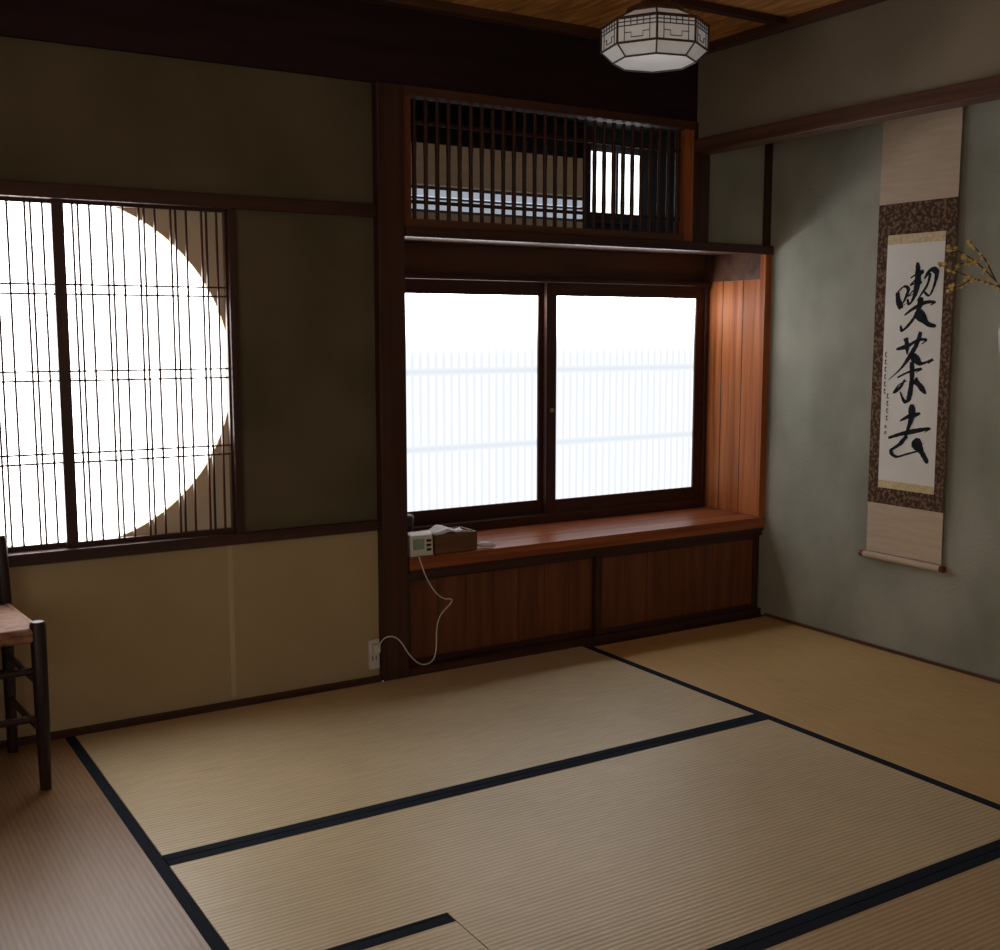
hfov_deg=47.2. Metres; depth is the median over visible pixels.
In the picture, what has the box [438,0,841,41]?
ceiling
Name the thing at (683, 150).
lattice
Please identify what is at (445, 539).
wooden box
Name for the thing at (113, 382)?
window
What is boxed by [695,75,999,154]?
trim
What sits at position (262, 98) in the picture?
wall
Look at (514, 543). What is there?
countertop
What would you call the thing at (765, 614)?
baseboard
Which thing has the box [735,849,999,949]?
mat
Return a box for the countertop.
[408,506,764,573]
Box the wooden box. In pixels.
[420,525,476,553]
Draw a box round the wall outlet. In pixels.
[368,639,380,669]
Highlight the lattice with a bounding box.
[403,85,695,240]
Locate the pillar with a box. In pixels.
[372,81,408,680]
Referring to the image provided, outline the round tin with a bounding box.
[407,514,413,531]
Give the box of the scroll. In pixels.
[858,107,962,572]
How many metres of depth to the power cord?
4.04 m
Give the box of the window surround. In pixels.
[8,207,230,546]
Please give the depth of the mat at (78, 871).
2.60 m
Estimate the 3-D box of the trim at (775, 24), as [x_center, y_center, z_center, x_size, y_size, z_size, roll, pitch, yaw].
[0.261,-1.239,1.161,4.423,0.030,5.142,-4,8,-32]
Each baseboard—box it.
[0,675,381,749]
[582,614,763,647]
[764,613,999,683]
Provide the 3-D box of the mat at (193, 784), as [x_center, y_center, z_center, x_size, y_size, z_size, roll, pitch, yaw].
[-0.229,0.808,3.569,1.899,0.051,0.973,-4,8,-32]
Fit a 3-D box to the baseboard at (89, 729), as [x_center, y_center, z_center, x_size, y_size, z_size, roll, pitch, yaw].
[-1.698,0.840,3.245,3.011,0.068,0.025,-4,8,-32]
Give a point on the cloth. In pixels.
(482, 543)
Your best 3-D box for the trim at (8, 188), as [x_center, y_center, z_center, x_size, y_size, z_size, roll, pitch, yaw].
[-1.715,-0.263,3.135,3.011,1.107,0.080,-4,8,-32]
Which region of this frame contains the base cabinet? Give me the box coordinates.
[408,530,761,676]
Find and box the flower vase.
[937,239,999,352]
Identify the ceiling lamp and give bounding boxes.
[600,0,709,72]
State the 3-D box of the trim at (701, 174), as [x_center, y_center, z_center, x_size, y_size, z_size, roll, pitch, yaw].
[0.386,-1.247,4.318,1.722,0.758,0.100,-4,8,-32]
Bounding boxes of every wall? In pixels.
[0,0,764,740]
[697,0,999,138]
[757,100,999,679]
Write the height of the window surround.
1.090 m
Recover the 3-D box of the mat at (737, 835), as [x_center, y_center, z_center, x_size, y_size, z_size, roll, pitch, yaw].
[0.289,0.911,2.743,1.899,0.051,0.982,-4,8,-32]
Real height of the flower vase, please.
0.399 m
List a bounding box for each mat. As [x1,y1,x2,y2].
[0,736,228,949]
[76,646,760,861]
[166,717,999,949]
[335,915,487,949]
[588,616,999,809]
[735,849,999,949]
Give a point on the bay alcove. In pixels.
(740, 289)
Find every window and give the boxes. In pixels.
[0,197,234,552]
[405,274,710,531]
[410,99,674,233]
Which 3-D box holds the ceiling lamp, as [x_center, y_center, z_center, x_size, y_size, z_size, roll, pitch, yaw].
[0.460,-1.379,3.393,0.320,0.306,0.320,-4,8,-32]
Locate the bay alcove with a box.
[405,237,771,516]
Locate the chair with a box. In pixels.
[0,535,51,790]
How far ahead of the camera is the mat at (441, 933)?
2.31 m
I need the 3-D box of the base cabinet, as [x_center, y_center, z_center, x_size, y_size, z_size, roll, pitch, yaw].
[0.381,0.497,4.545,1.720,0.425,0.090,-4,8,-32]
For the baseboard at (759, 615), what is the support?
attached to the wall at (262, 98)
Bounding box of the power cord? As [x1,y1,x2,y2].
[378,554,452,664]
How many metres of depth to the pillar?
3.90 m
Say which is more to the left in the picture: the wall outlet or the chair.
the chair
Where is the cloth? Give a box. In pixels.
[477,541,495,546]
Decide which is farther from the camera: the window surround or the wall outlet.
the wall outlet
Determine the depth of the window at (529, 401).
4.72 m
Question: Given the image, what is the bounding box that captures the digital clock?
[408,530,432,556]
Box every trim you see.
[0,180,379,567]
[357,0,887,54]
[405,123,773,254]
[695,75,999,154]
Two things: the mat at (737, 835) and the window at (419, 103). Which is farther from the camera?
the window at (419, 103)
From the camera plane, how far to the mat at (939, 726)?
3.90 m
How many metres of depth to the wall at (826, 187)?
4.45 m
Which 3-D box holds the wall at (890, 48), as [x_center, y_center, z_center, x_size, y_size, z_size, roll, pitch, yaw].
[1.777,-0.343,3.430,0.411,2.370,3.134,-4,8,-32]
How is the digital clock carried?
on the countertop
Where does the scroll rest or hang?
attached to the wall at (826, 187)

